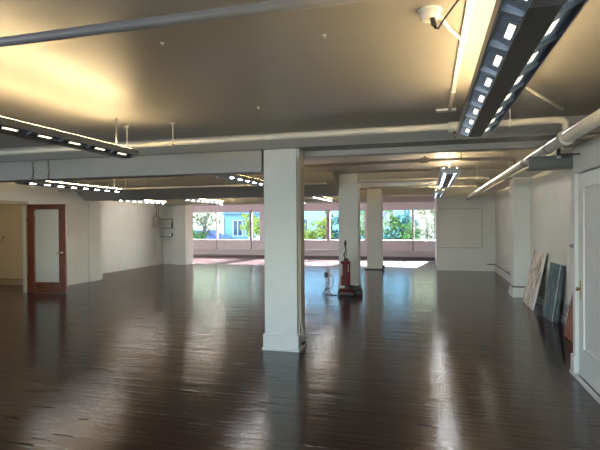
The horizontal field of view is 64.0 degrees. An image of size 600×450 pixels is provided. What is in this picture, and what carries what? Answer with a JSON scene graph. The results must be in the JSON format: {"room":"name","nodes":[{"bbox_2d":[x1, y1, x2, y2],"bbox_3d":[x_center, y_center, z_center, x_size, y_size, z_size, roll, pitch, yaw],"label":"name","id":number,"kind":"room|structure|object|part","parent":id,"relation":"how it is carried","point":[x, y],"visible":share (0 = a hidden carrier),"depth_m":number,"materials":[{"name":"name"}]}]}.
{"room":"empty office space","nodes":[
{"label":"empty office space","id":0,"kind":"room"},
{"bbox_2d":[0,204,22,277],"bbox_3d":[-8.772,0.243,10.334,4.090,2.700,5.400,0,0,15],"label":"wall","id":1,"kind":"structure","parent":0,"point":[11,215],"depth_m":12.66,"materials":[{"name":"beige paint"}]},
{"bbox_2d":[0,278,22,284],"bbox_3d":[-8.039,1.489,12.767,3.950,0.170,0.040,0,0,15],"label":"baseboard","id":2,"kind":"structure","parent":1,"relation":"attached to","point":[8,281],"depth_m":12.64,"materials":[{"name":"beige"}]},
{"bbox_2d":[51,259,163,285],"bbox_3d":[-7.537,1.501,8.655,1.075,0.190,20.780,0,0,15],"label":"baseboard","id":3,"kind":"structure","parent":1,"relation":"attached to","point":[89,278],"depth_m":15.66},
{"bbox_2d":[0,181,162,281],"bbox_3d":[-7.607,0.246,8.752,1.160,2.700,20.950,0,0,15],"label":"wall","id":4,"kind":"structure","parent":0,"point":[127,229],"depth_m":12.96,"materials":[{"name":"paint"}]},
{"bbox_2d":[0,200,27,292],"bbox_3d":[-6.550,0.517,10.717,0.180,2.120,1.050,0,0,15],"label":"door frame","id":5,"kind":"structure","parent":4,"relation":"in","point":[24,203],"depth_m":11.14,"materials":[{"name":"beige"}]},
{"bbox_2d":[27,204,66,292],"bbox_3d":[-5.862,0.540,11.091,0.961,2.040,0.103,0,0,6],"label":"door","id":6,"kind":"structure","parent":5,"relation":"attached to","point":[33,286],"depth_m":11.10,"materials":[{"name":"brown wood"}]},
{"bbox_2d":[30,161,34,179],"bbox_3d":[-3.860,-0.785,6.918,0.060,0.265,0.030,0,0,15],"label":"rod","id":7,"kind":"object","parent":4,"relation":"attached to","point":[31,171],"visible":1,"depth_m":6.91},
{"bbox_2d":[45,160,49,178],"bbox_3d":[-3.599,-0.786,6.848,0.060,0.265,0.030,0,0,15],"label":"rod","id":8,"kind":"object","parent":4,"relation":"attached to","point":[47,170],"visible":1,"depth_m":6.84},
{"bbox_2d":[88,202,100,274],"bbox_3d":[-5.737,0.455,13.424,0.025,2.200,0.500,0,0,15],"label":"trim","id":9,"kind":"structure","parent":4,"relation":"attached to","point":[94,208],"depth_m":13.39,"materials":[{"name":"paint"}]},
{"bbox_2d":[64,168,512,200],"bbox_3d":[-0.571,-0.926,11.392,11.070,0.480,1.120,0,0,15],"label":"beam","id":10,"kind":"structure","parent":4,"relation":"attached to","point":[331,188],"depth_m":11.64,"materials":[{"name":"paint"}]},
{"bbox_2d":[155,187,436,205],"bbox_3d":[-0.507,-0.986,17.060,10.310,0.430,0.300,0,0,15],"label":"beam","id":11,"kind":"structure","parent":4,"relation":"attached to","point":[391,191],"depth_m":16.61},
{"bbox_2d":[0,115,599,182],"bbox_3d":[-1.859,-0.898,6.602,11.070,0.460,0.520,0,0,15],"label":"beam","id":12,"kind":"structure","parent":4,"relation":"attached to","point":[234,158],"depth_m":6.11,"materials":[{"name":"paint"}]},
{"bbox_2d":[163,205,172,263],"bbox_3d":[-5.059,0.168,18.826,0.590,2.700,0.170,0,0,15],"label":"wall","id":13,"kind":"structure","parent":0,"point":[167,210],"depth_m":18.77,"materials":[{"name":"paint"}]},
{"bbox_2d":[0,256,599,449],"bbox_3d":[-2.546,1.617,9.758,16.400,0.120,25.500,0,0,15],"label":"floor","id":14,"kind":"structure","parent":0,"point":[161,356],"depth_m":5.33,"materials":[{"name":"brown wood"}]},
{"bbox_2d":[173,205,192,264],"bbox_3d":[-4.536,0.166,18.618,0.530,2.700,0.600,0,0,15],"label":"wall pier","id":15,"kind":"object","parent":14,"relation":"on","point":[182,214],"visible":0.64,"depth_m":18.35,"materials":[{"name":"paint"}]},
{"bbox_2d":[262,148,306,351],"bbox_3d":[-0.203,0.309,6.125,0.485,2.510,0.380,0,0,15],"label":"column","id":16,"kind":"structure","parent":14,"relation":"on","point":[283,331],"depth_m":5.97,"materials":[{"name":"beige paint"}]},
{"bbox_3d":[-0.195,1.464,6.132,0.485,0.200,0.380,0,0,15],"label":"baseboard","id":17,"kind":"part","parent":16,"relation":"part of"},
{"bbox_2d":[299,166,305,340],"bbox_3d":[0.036,0.371,6.055,0.032,2.217,0.202,0,0,15],"label":"cable","id":18,"kind":"object","parent":16,"relation":"attached to","point":[299,166],"visible":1,"depth_m":5.96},
{"bbox_2d":[322,272,333,294],"bbox_3d":[0.635,1.287,10.532,0.379,0.491,0.226,0,0,15],"label":"wire stand","id":19,"kind":"object","parent":14,"relation":"on","point":[326,274],"visible":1,"depth_m":10.55,"materials":[{"name":"grey metal"}]},
{"bbox_2d":[338,173,360,289],"bbox_3d":[1.153,0.174,11.160,0.510,2.700,0.410,0,0,15],"label":"column","id":20,"kind":"structure","parent":14,"relation":"on","point":[348,186],"depth_m":10.99,"materials":[{"name":"paint"}]},
{"bbox_3d":[1.161,1.424,11.168,0.510,0.200,0.410,0,0,15],"label":"baseboard","id":21,"kind":"part","parent":20,"relation":"part of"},
{"bbox_2d":[337,240,362,295],"bbox_3d":[1.099,0.932,10.474,0.525,1.194,0.375,0,0,15],"label":"vacuum cleaner","id":22,"kind":"object","parent":14,"relation":"on","point":[349,290],"visible":1,"depth_m":10.47,"materials":[{"name":"red plastic"},{"name":"black plastic"},{"name":"metal"}]},
{"bbox_2d":[367,189,382,268],"bbox_3d":[2.544,0.134,16.274,0.560,2.700,0.410,0,0,15],"label":"column","id":23,"kind":"structure","parent":14,"relation":"on","point":[374,196],"depth_m":16.11,"materials":[{"name":"paint"}]},
{"bbox_2d":[522,250,546,309],"bbox_3d":[4.395,1.008,9.019,0.250,1.022,1.030,0,0,16],"label":"painting","id":24,"kind":"object","parent":14,"relation":"on","point":[538,259],"visible":1,"depth_m":8.89,"materials":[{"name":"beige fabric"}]},
{"bbox_2d":[543,262,560,321],"bbox_3d":[4.112,1.075,7.850,0.142,0.898,0.620,0,0,15],"label":"painting","id":25,"kind":"object","parent":14,"relation":"on","point":[554,270],"visible":1,"depth_m":7.79,"materials":[{"name":"blue fabric"}]},
{"bbox_2d":[553,263,565,323],"bbox_3d":[4.092,1.076,7.674,0.125,0.898,0.630,0,0,15],"label":"painting","id":26,"kind":"object","parent":14,"relation":"on","point":[562,271],"visible":0.55,"depth_m":7.44,"materials":[{"name":"blue fabric"}]},
{"bbox_2d":[564,292,572,342],"bbox_3d":[3.634,1.060,6.166,0.212,0.962,0.980,0,0,15],"label":"painting","id":27,"kind":"object","parent":14,"relation":"on","point":[568,333],"visible":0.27,"depth_m":6.52,"materials":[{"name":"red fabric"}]},
{"bbox_2d":[0,0,599,188],"bbox_3d":[-2.564,-1.218,9.741,16.400,0.150,25.500,0,0,15],"label":"ceiling","id":28,"kind":"structure","parent":0,"point":[377,64],"depth_m":3.56,"materials":[{"name":"grey paint"}]},
{"bbox_2d":[0,116,138,158],"bbox_3d":[-2.235,-0.909,3.835,0.282,0.400,2.812,0,0,15],"label":"pendant light","id":29,"kind":"object","parent":28,"relation":"hanging from","point":[8,126],"visible":1,"depth_m":4.14,"materials":[{"name":"grey metal"}]},
{"bbox_2d":[14,179,124,192],"bbox_3d":[-4.577,-0.931,9.839,0.282,0.400,2.812,0,0,15],"label":"pendant light","id":30,"kind":"object","parent":28,"relation":"hanging from","point":[36,183],"visible":0.88,"depth_m":9.58,"materials":[{"name":"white metal"}]},
{"bbox_3d":[-4.445,-0.787,9.805,0.009,0.059,2.800,0,0,15],"label":"rail","id":31,"kind":"part","parent":30,"relation":"part of","materials":[{"name":"grey metal"}]},
{"bbox_2d":[118,200,167,203],"bbox_3d":[-5.255,-0.933,15.903,0.282,0.400,2.812,0,0,15],"label":"pendant light","id":32,"kind":"object","parent":28,"relation":"hanging from","point":[134,201],"visible":0.68,"depth_m":15.98,"materials":[{"name":"grey metal"}]},
{"bbox_3d":[-5.123,-0.789,15.869,0.009,0.059,2.800,0,0,15],"label":"rail","id":33,"kind":"part","parent":32,"relation":"part of","materials":[{"name":"grey metal"}]},
{"bbox_2d":[153,200,160,245],"bbox_3d":[-5.415,-0.051,18.174,0.235,2.250,0.170,0,0,15],"label":"electrical box","id":34,"kind":"object","parent":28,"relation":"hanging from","point":[156,220],"visible":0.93,"depth_m":18.13,"materials":[{"name":"grey"}]},
{"bbox_3d":[-5.436,-0.116,18.096,0.205,0.340,0.010,0,0,15],"label":"cabinet door","id":35,"kind":"part","parent":34,"relation":"part of","materials":[{"name":"grey"}]},
{"bbox_2d":[0,0,374,46],"bbox_3d":[-2.399,-1.036,2.842,8.900,0.132,0.064,0,0,15],"label":"ceiling pipe","id":36,"kind":"object","parent":28,"relation":"hanging from","point":[277,6],"visible":1,"depth_m":2.35,"materials":[{"name":"metal"}]},
{"bbox_2d":[58,178,326,191],"bbox_3d":[-2.721,-0.996,11.079,6.800,0.308,0.056,0,0,15],"label":"ceiling pipe","id":37,"kind":"object","parent":28,"relation":"hanging from","point":[318,183],"visible":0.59,"depth_m":11.02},
{"bbox_2d":[178,199,224,203],"bbox_3d":[-3.194,-0.946,15.867,0.282,0.400,2.812,0,0,15],"label":"pendant light","id":38,"kind":"object","parent":28,"relation":"hanging from","point":[191,200],"visible":0.92,"depth_m":15.72,"materials":[{"name":"grey metal"}]},
{"bbox_3d":[-3.062,-0.802,15.832,0.009,0.059,2.800,0,0,15],"label":"rail","id":39,"kind":"part","parent":38,"relation":"part of","materials":[{"name":"grey metal"}]},
{"bbox_2d":[214,175,263,186],"bbox_3d":[-0.857,-0.949,8.922,0.282,0.400,2.812,0,0,15],"label":"pendant light","id":40,"kind":"object","parent":28,"relation":"hanging from","point":[238,178],"visible":0.61,"depth_m":8.18,"materials":[{"name":"grey metal"}]},
{"bbox_3d":[-0.726,-0.805,8.887,0.009,0.059,2.800,0,0,15],"label":"rail","id":41,"kind":"part","parent":40,"relation":"part of","materials":[{"name":"grey metal"}]},
{"bbox_2d":[0,108,569,154],"bbox_3d":[-2.486,-0.948,5.580,10.110,0.340,0.096,0,0,15],"label":"pipe","id":42,"kind":"object","parent":28,"relation":"hanging from","point":[450,126],"visible":0.82,"depth_m":4.86,"materials":[{"name":"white metal"}]},
{"bbox_2d":[193,196,434,205],"bbox_3d":[-0.728,-1.089,21.882,13.240,0.280,0.500,0,0,15],"label":"beam","id":43,"kind":"structure","parent":28,"relation":"attached to","point":[402,198],"depth_m":20.29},
{"bbox_2d":[307,196,333,201],"bbox_3d":[0.643,-0.964,14.731,0.282,0.400,2.812,0,0,15],"label":"pendant light","id":44,"kind":"object","parent":28,"relation":"hanging from","point":[321,198],"visible":0.77,"depth_m":14.56,"materials":[{"name":"grey metal"}]},
{"bbox_3d":[0.774,-0.820,14.697,0.009,0.059,2.800,0,0,15],"label":"rail","id":45,"kind":"part","parent":44,"relation":"part of","materials":[{"name":"grey metal"}]},
{"bbox_2d":[304,156,516,167],"bbox_3d":[1.553,-0.995,7.134,3.105,0.317,0.088,0,0,15],"label":"ceiling pipe","id":46,"kind":"object","parent":28,"relation":"hanging from","point":[424,159],"visible":0.88,"depth_m":7.06,"materials":[{"name":"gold metal"}]},
{"bbox_2d":[357,167,489,181],"bbox_3d":[2.537,-1.018,10.028,2.702,0.319,0.060,0,0,15],"label":"ceiling pipe","id":47,"kind":"object","parent":28,"relation":"hanging from","point":[477,176],"visible":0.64,"depth_m":10.04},
{"bbox_2d":[371,184,477,189],"bbox_3d":[3.200,-1.039,12.490,2.705,0.316,0.064,0,0,15],"label":"ceiling pipe","id":48,"kind":"object","parent":28,"relation":"hanging from","point":[474,185],"visible":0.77,"depth_m":12.49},
{"bbox_2d":[382,194,467,196],"bbox_3d":[3.948,-1.047,15.188,2.648,0.342,0.056,0,0,15],"label":"ceiling pipe","id":49,"kind":"object","parent":28,"relation":"hanging from","point":[444,194],"visible":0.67,"depth_m":15.25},
{"bbox_2d":[417,5,442,28],"bbox_3d":[0.678,-1.064,2.502,0.128,0.112,0.128,0,0,15],"label":"junction box","id":50,"kind":"object","parent":28,"relation":"attached to","point":[429,13],"visible":1,"depth_m":2.46,"materials":[{"name":"white plastic"}]},
{"bbox_2d":[435,0,459,28],"bbox_3d":[0.743,-1.051,2.314,0.017,0.105,0.322,0,0,-15],"label":"power cable","id":51,"kind":"object","parent":50,"relation":"attached to","point":[457,1],"visible":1,"depth_m":2.36,"materials":[{"name":"black rubber"}]},
{"bbox_2d":[433,187,445,198],"bbox_3d":[3.741,-0.973,12.966,0.282,0.400,2.812,0,0,15],"label":"pendant light","id":52,"kind":"object","parent":28,"relation":"hanging from","point":[437,194],"visible":0.98,"depth_m":12.06,"materials":[{"name":"grey metal"}]},
{"bbox_2d":[437,153,460,187],"bbox_3d":[2.517,-0.936,8.222,0.282,0.400,2.812,0,0,15],"label":"pendant light","id":53,"kind":"object","parent":28,"relation":"hanging from","point":[447,177],"visible":0.99,"depth_m":7.40,"materials":[{"name":"grey metal"}]},
{"bbox_2d":[439,13,461,40],"bbox_3d":[0.837,-1.107,2.688,0.032,0.022,0.425,0,0,34],"label":"conduit","id":54,"kind":"object","parent":28,"relation":"attached to","point":[445,22],"visible":0.67,"depth_m":2.70,"materials":[{"name":"white plastic"}]},
{"bbox_2d":[436,0,473,112],"bbox_3d":[0.957,-1.111,2.944,0.190,0.026,3.800,0,0,15],"label":"conduit","id":55,"kind":"object","parent":28,"relation":"attached to","point":[469,3],"depth_m":3.07,"materials":[{"name":"white plastic"}]},
{"bbox_3d":[1.437,-1.128,4.731,0.190,0.020,0.100,0,0,15],"label":"plate","id":56,"kind":"part","parent":55,"relation":"part of","materials":[{"name":"white plastic"}]},
{"bbox_2d":[457,0,587,136],"bbox_3d":[1.092,-0.916,2.640,0.282,0.414,2.812,0,0,15],"label":"pendant light","id":57,"kind":"object","parent":28,"relation":"hanging from","point":[520,35],"visible":1,"depth_m":2.07,"materials":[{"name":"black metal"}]},
{"bbox_3d":[0.962,-0.778,2.676,0.009,0.059,2.800,0,0,15],"label":"rail","id":58,"kind":"part","parent":57,"relation":"part of","materials":[{"name":"grey metal"}]},
{"bbox_3d":[1.003,-0.749,2.664,0.076,0.049,0.002,0,0,15],"label":"louvre blade","id":59,"kind":"part","parent":57,"relation":"part of","materials":[{"name":"grey metal"}]},
{"bbox_3d":[0.913,-0.747,2.331,0.076,0.049,0.002,0,0,15],"label":"louvre blade","id":60,"kind":"part","parent":57,"relation":"part of","materials":[{"name":"grey metal"}]},
{"bbox_3d":[0.824,-0.744,1.998,0.076,0.049,0.002,0,0,15],"label":"louvre blade","id":61,"kind":"part","parent":57,"relation":"part of","materials":[{"name":"grey metal"}]},
{"bbox_3d":[0.734,-0.742,1.665,0.076,0.049,0.002,0,0,15],"label":"louvre blade","id":62,"kind":"part","parent":57,"relation":"part of","materials":[{"name":"grey metal"}]},
{"bbox_3d":[1.182,-0.750,2.616,0.076,0.049,0.002,0,0,15],"label":"louvre blade","id":63,"kind":"part","parent":57,"relation":"part of","materials":[{"name":"grey metal"}]},
{"bbox_3d":[1.093,-0.748,2.283,0.076,0.049,0.002,0,0,15],"label":"louvre blade","id":64,"kind":"part","parent":57,"relation":"part of","materials":[{"name":"grey metal"}]},
{"bbox_3d":[1.003,-0.745,1.950,0.076,0.049,0.002,0,0,15],"label":"louvre blade","id":65,"kind":"part","parent":57,"relation":"part of","materials":[{"name":"grey metal"}]},
{"bbox_3d":[0.767,-0.711,1.429,0.112,0.005,0.270,0,0,15],"label":"joiner plate","id":66,"kind":"part","parent":57,"relation":"part of","materials":[{"name":"grey metal"}]},
{"bbox_3d":[0.913,-0.743,1.617,0.076,0.049,0.002,0,0,15],"label":"louvre blade","id":67,"kind":"part","parent":57,"relation":"part of","materials":[{"name":"grey metal"}]},
{"bbox_2d":[465,109,599,199],"bbox_3d":[2.742,-0.935,5.671,0.140,0.434,20.190,0,0,15],"label":"pipe","id":68,"kind":"object","parent":28,"relation":"hanging from","point":[566,137],"visible":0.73,"depth_m":4.44,"materials":[{"name":"metal"}]},
{"bbox_2d":[556,133,599,158],"bbox_3d":[2.958,-0.810,4.894,0.622,0.242,0.046,0,0,15],"label":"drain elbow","id":69,"kind":"object","parent":68,"relation":"attached to","point":[584,136],"visible":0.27,"depth_m":4.89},
{"bbox_2d":[525,85,564,110],"bbox_3d":[2.092,-1.102,4.093,0.054,0.092,1.136,0,0,42],"label":"conduit","id":70,"kind":"object","parent":28,"relation":"attached to","point":[528,88],"visible":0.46,"depth_m":4.05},
{"bbox_2d":[193,202,434,256],"bbox_3d":[-0.697,0.169,22.246,13.500,2.800,0.200,0,0,15],"label":"wall","id":71,"kind":"structure","parent":0,"point":[414,246],"depth_m":21.75,"materials":[{"name":"paint"}]},
{"bbox_2d":[193,212,216,240],"bbox_3d":[-4.817,0.054,23.311,1.690,1.390,0.080,0,0,15],"label":"window","id":72,"kind":"structure","parent":71,"relation":"in","point":[193,212],"depth_m":23.18,"materials":[{"name":"white"}]},
{"bbox_2d":[216,211,249,240],"bbox_3d":[-3.147,0.046,22.862,1.770,1.390,0.080,0,0,15],"label":"window","id":73,"kind":"structure","parent":71,"relation":"in","point":[222,211],"depth_m":22.93,"materials":[{"name":"white"}]},
{"bbox_2d":[252,211,259,240],"bbox_3d":[-2.065,0.041,22.571,0.470,1.390,0.080,0,0,15],"label":"window","id":74,"kind":"structure","parent":71,"relation":"in","point":[252,211],"depth_m":22.64,"materials":[{"name":"white"}]},
{"bbox_2d":[193,240,434,251],"bbox_3d":[-0.661,0.949,22.097,13.240,0.440,0.120,0,0,15],"label":"sill ledge","id":75,"kind":"object","parent":71,"relation":"attached to","point":[193,240],"visible":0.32,"depth_m":21.48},
{"bbox_2d":[249,210,252,240],"bbox_3d":[-2.304,0.007,22.568,0.130,1.460,0.050,0,0,15],"label":"post","id":76,"kind":"object","parent":75,"relation":"on","point":[250,211],"visible":1,"depth_m":22.54,"materials":[{"name":"grey"}]},
{"bbox_2d":[326,210,329,240],"bbox_3d":[1.274,0.035,21.606,0.160,1.410,0.050,0,0,15],"label":"post","id":77,"kind":"object","parent":75,"relation":"on","point":[327,211],"visible":1,"depth_m":21.58,"materials":[{"name":"grey"}]},
{"bbox_2d":[193,254,434,258],"bbox_3d":[-0.663,1.432,22.081,13.240,0.075,0.120,0,0,15],"label":"baseboard","id":78,"kind":"structure","parent":71,"relation":"attached to","point":[193,254],"depth_m":21.58,"materials":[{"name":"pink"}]},
{"bbox_2d":[304,210,326,240],"bbox_3d":[0.707,0.027,21.826,1.230,1.390,0.080,0,0,15],"label":"window","id":79,"kind":"structure","parent":71,"relation":"in","point":[304,210],"depth_m":21.79,"materials":[{"name":"white"}]},
{"bbox_2d":[330,210,364,240],"bbox_3d":[2.097,0.020,21.452,1.650,1.390,0.080,0,0,15],"label":"window","id":80,"kind":"structure","parent":71,"relation":"in","point":[330,210],"depth_m":21.21,"materials":[{"name":"white"}]},
{"bbox_2d":[383,209,412,240],"bbox_3d":[3.951,0.011,20.953,1.910,1.390,0.080,0,0,15],"label":"window","id":81,"kind":"structure","parent":71,"relation":"in","point":[383,209],"depth_m":20.75,"materials":[{"name":"white"}]},
{"bbox_2d":[413,209,434,240],"bbox_3d":[5.337,0.005,20.581,0.960,1.390,0.080,0,0,15],"label":"window","id":82,"kind":"structure","parent":71,"relation":"in","point":[413,209],"depth_m":20.63,"materials":[{"name":"white"}]},
{"bbox_2d":[435,186,495,267],"bbox_3d":[6.038,0.102,17.794,1.940,2.700,4.900,0,0,15],"label":"wall partition","id":83,"kind":"structure","parent":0,"point":[472,231],"depth_m":15.46,"materials":[{"name":"paint"}]},
{"bbox_2d":[439,208,481,247],"bbox_3d":[5.167,0.107,15.480,1.340,1.270,0.020,0,0,15],"label":"partition panel","id":84,"kind":"object","parent":83,"relation":"attached to","point":[470,208],"visible":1,"depth_m":15.53,"materials":[{"name":"grey"}]},
{"bbox_2d":[437,267,494,270],"bbox_3d":[5.335,1.421,15.446,1.790,0.100,0.020,0,0,15],"label":"baseboard","id":85,"kind":"structure","parent":83,"relation":"attached to","point":[438,268],"depth_m":15.45,"materials":[{"name":"paint"}]},
{"bbox_2d":[495,170,572,315],"bbox_3d":[4.864,0.158,9.981,0.150,2.700,11.000,0,0,15],"label":"wall","id":86,"kind":"structure","parent":0,"point":[551,194],"depth_m":8.52,"materials":[{"name":"paint"}]},
{"bbox_2d":[487,254,525,287],"bbox_3d":[5.315,1.054,12.617,0.356,0.490,5.464,0,0,15],"label":"conduit","id":87,"kind":"object","parent":86,"relation":"attached to","point":[505,255],"visible":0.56,"depth_m":13.03,"materials":[{"name":"grey"}]},
{"bbox_2d":[510,177,529,287],"bbox_3d":[4.688,0.157,10.230,0.320,2.700,0.450,0,0,15],"label":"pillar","id":88,"kind":"structure","parent":86,"relation":"attached to","point":[519,187],"depth_m":10.02,"materials":[{"name":"paint"}]},
{"bbox_2d":[481,147,573,192],"bbox_3d":[4.677,-1.094,10.384,0.410,0.200,10.100,0,0,15],"label":"trim","id":89,"kind":"structure","parent":86,"relation":"attached to","point":[502,184],"depth_m":9.57,"materials":[{"name":"paint"}]},
{"bbox_2d":[495,266,599,403],"bbox_3d":[4.183,1.419,8.879,0.605,0.200,13.300,0,0,15],"label":"baseboard","id":90,"kind":"structure","parent":86,"relation":"attached to","point":[514,292],"depth_m":7.51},
{"bbox_2d":[526,155,572,170],"bbox_3d":[2.961,-0.668,5.112,0.990,0.135,0.180,0,0,15],"label":"trim","id":91,"kind":"structure","parent":86,"relation":"attached to","point":[538,163],"depth_m":5.10,"materials":[{"name":"grey"}]},
{"bbox_2d":[561,304,569,312],"bbox_3d":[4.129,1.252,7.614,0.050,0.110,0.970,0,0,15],"label":"wall outlet","id":92,"kind":"object","parent":86,"relation":"attached to","point":[567,306],"visible":0.6,"depth_m":7.18,"materials":[{"name":"grey"}]},
{"bbox_2d":[573,134,599,374],"bbox_3d":[2.039,0.235,0.282,0.870,2.700,9.600,0,0,15],"label":"wall","id":93,"kind":"structure","parent":0,"point":[589,150],"depth_m":4.91,"materials":[{"name":"paint"}]},
{"bbox_2d":[557,148,579,155],"bbox_3d":[2.696,-0.784,4.822,0.210,0.165,0.025,0,0,15],"label":"bracket","id":94,"kind":"object","parent":93,"relation":"attached to","point":[558,150],"visible":0.68,"depth_m":4.82,"materials":[{"name":"black metal"}]},
{"bbox_2d":[572,159,599,355],"bbox_3d":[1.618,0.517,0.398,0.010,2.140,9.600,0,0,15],"label":"door frame","id":95,"kind":"structure","parent":93,"relation":"in","point":[595,163],"depth_m":4.96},
{"bbox_2d":[576,168,599,394],"bbox_3d":[2.754,0.514,4.516,0.082,2.058,0.885,0,0,15],"label":"door","id":96,"kind":"structure","parent":93,"relation":"in","point":[588,182],"depth_m":4.63,"materials":[{"name":"white wood"}]},
{"bbox_3d":[2.849,0.657,4.878,0.008,0.190,0.040,0,0,15],"label":"handle plate","id":97,"kind":"part","parent":96,"relation":"part of","materials":[{"name":"gold metal"}]},
{"bbox_3d":[2.749,0.440,4.489,0.019,1.650,0.630,0,0,15],"label":"panel moulding","id":98,"kind":"part","parent":96,"relation":"part of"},
{"label":"outside","id":99,"kind":"structure","parent":0,"visible":0},
{"bbox_3d":[-6.367,1.882,30.204,52.000,0.150,7.000,0,0,15],"label":"lawn","id":100,"kind":"structure","parent":99,"visible":0},
{"bbox_2d":[360,211,363,239],"bbox_3d":[4.438,-0.399,30.906,1.902,4.577,2.008,0,0,-18],"label":"tree","id":101,"kind":"object","parent":100,"relation":"on","point":[361,212],"visible":0.08,"depth_m":30.66,"materials":[{"name":"green plant"}]},
{"bbox_2d":[383,210,402,237],"bbox_3d":[5.560,-0.718,29.593,1.767,5.204,1.476,0,0,1],"label":"tree","id":102,"kind":"object","parent":100,"relation":"on","point":[394,222],"visible":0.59,"depth_m":29.36,"materials":[{"name":"green plant"}]},
{"bbox_2d":[391,220,420,239],"bbox_3d":[6.383,0.793,28.799,1.869,2.230,1.834,0,0,26],"label":"bush","id":103,"kind":"object","parent":100,"relation":"on","point":[407,235],"visible":0.43,"depth_m":28.48,"materials":[{"name":"green plant"}]},
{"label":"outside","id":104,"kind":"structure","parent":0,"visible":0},
{"bbox_3d":[-0.011,1.748,57.696,110.000,0.100,68.600,0,0,15],"label":"street","id":105,"kind":"object","parent":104,"visible":0},
{"bbox_2d":[193,227,207,238],"bbox_3d":[-8.277,1.006,36.686,2.294,1.704,1.929,0,0,28],"label":"bush","id":106,"kind":"object","parent":105,"relation":"on","point":[200,235],"visible":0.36,"depth_m":36.53,"materials":[{"name":"green plant"}]},
{"bbox_2d":[193,212,222,238],"bbox_3d":[-7.592,-0.854,37.851,3.705,5.389,4.095,0,0,15],"label":"street tree","id":107,"kind":"object","parent":105,"relation":"on","point":[203,218],"visible":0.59,"depth_m":37.69,"materials":[{"name":"green plant"}]},
{"bbox_2d":[193,212,224,234],"bbox_3d":[-8.802,-2.882,48.865,6.950,9.380,10.150,0,0,15],"label":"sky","id":108,"kind":"structure","parent":105,"relation":"on","point":[221,229],"depth_m":43.53,"materials":[{"name":"white paint"}]},
{"bbox_2d":[194,230,231,238],"bbox_3d":[-7.812,1.132,39.906,4.112,1.449,1.640,0,0,15],"label":"car","id":109,"kind":"object","parent":105,"relation":"on","point":[213,233],"visible":0.18,"depth_m":39.02,"materials":[{"name":"blue paint"}]},
{"bbox_2d":[219,212,259,239],"bbox_3d":[-3.711,-0.065,45.318,4.700,3.725,8.400,0,0,15],"label":"house","id":110,"kind":"structure","parent":105,"relation":"on","point":[233,220],"depth_m":41.84,"materials":[{"name":"stone"}]},
{"bbox_3d":[-5.423,0.280,41.831,0.800,1.300,0.010,0,0,15],"label":"pane","id":111,"kind":"part","parent":110,"relation":"part of","materials":[{"name":"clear glass"}]},
{"bbox_2d":[239,213,259,239],"bbox_3d":[-3.412,0.451,33.758,2.009,2.776,1.858,0,0,15],"label":"bush","id":112,"kind":"object","parent":105,"relation":"on","point":[256,220],"visible":0.75,"depth_m":33.61,"materials":[{"name":"green plant"}]},
{"bbox_2d":[248,233,259,239],"bbox_3d":[-2.826,1.226,35.491,2.100,1.250,0.060,0,0,15],"label":"picket fence","id":113,"kind":"object","parent":105,"relation":"on","point":[258,236],"visible":0.02,"depth_m":35.59,"materials":[{"name":"white paint"}]},
{"bbox_2d":[304,219,318,239],"bbox_3d":[0.543,0.722,32.426,1.894,2.206,2.182,0,0,15],"label":"bush","id":114,"kind":"object","parent":105,"relation":"on","point":[308,234],"visible":0.51,"depth_m":31.95,"materials":[{"name":"green plant"}]},
{"bbox_2d":[304,211,338,239],"bbox_3d":[2.055,-3.040,46.981,5.500,9.580,8.150,0,0,15],"label":"building","id":115,"kind":"structure","parent":105,"relation":"on","point":[309,216],"depth_m":43.13,"materials":[{"name":"white paint"}]},
{"bbox_2d":[315,211,334,239],"bbox_3d":[1.605,0.321,31.394,1.319,3.002,1.626,0,0,15],"label":"bush","id":116,"kind":"object","parent":105,"relation":"on","point":[322,229],"visible":0.65,"depth_m":31.27,"materials":[{"name":"green plant"}]},
{"bbox_2d":[319,218,338,239],"bbox_3d":[1.937,0.650,32.180,1.607,2.335,1.527,0,0,34],"label":"bush","id":117,"kind":"object","parent":105,"relation":"on","point":[335,236],"visible":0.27,"depth_m":32.05,"materials":[{"name":"green plant"}]},
{"bbox_2d":[334,212,363,238],"bbox_3d":[3.213,-0.289,32.709,2.542,4.297,2.341,0,0,41],"label":"tree","id":118,"kind":"object","parent":105,"relation":"on","point":[335,218],"visible":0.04,"depth_m":32.59,"materials":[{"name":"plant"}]},
{"bbox_2d":[360,210,407,239],"bbox_3d":[7.641,-3.170,45.996,5.200,9.780,7.150,0,0,15],"label":"building","id":119,"kind":"structure","parent":105,"relation":"on","point":[395,212],"depth_m":42.40,"materials":[{"name":"white paint"}]},
{"bbox_3d":[7.776,-0.909,42.415,1.000,0.900,0.010,0,0,15],"label":"pane","id":120,"kind":"part","parent":119,"relation":"part of","materials":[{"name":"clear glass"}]},
{"bbox_2d":[383,226,400,239],"bbox_3d":[5.180,0.937,28.664,1.669,1.768,1.392,0,0,1],"label":"bush","id":121,"kind":"object","parent":105,"relation":"on","point":[386,236],"visible":0.34,"depth_m":28.29,"materials":[{"name":"green plant"}]},
{"bbox_2d":[397,213,419,233],"bbox_3d":[7.011,-0.116,31.767,2.102,3.837,2.318,0,0,15],"label":"tree","id":122,"kind":"object","parent":105,"relation":"on","point":[407,219],"visible":0.25,"depth_m":31.57,"materials":[{"name":"green plant"}]},
{"bbox_2d":[410,210,434,239],"bbox_3d":[12.375,-2.159,39.035,6.650,7.780,10.150,0,0,15],"label":"building","id":123,"kind":"structure","parent":105,"relation":"on","point":[422,237],"depth_m":34.87,"materials":[{"name":"white paint"}]},
{"bbox_2d":[411,210,434,239],"bbox_3d":[7.810,-0.761,29.467,2.045,5.106,2.240,0,0,15],"label":"street tree","id":124,"kind":"object","parent":105,"relation":"on","point":[419,212],"visible":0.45,"depth_m":29.47,"materials":[{"name":"green plant"}]},
{"bbox_2d":[420,211,434,239],"bbox_3d":[8.697,-0.475,30.910,2.000,4.504,1.978,0,0,39],"label":"street tree","id":125,"kind":"object","parent":105,"relation":"on","point":[431,211],"visible":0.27,"depth_m":30.81,"materials":[{"name":"green plant"}]}
]}

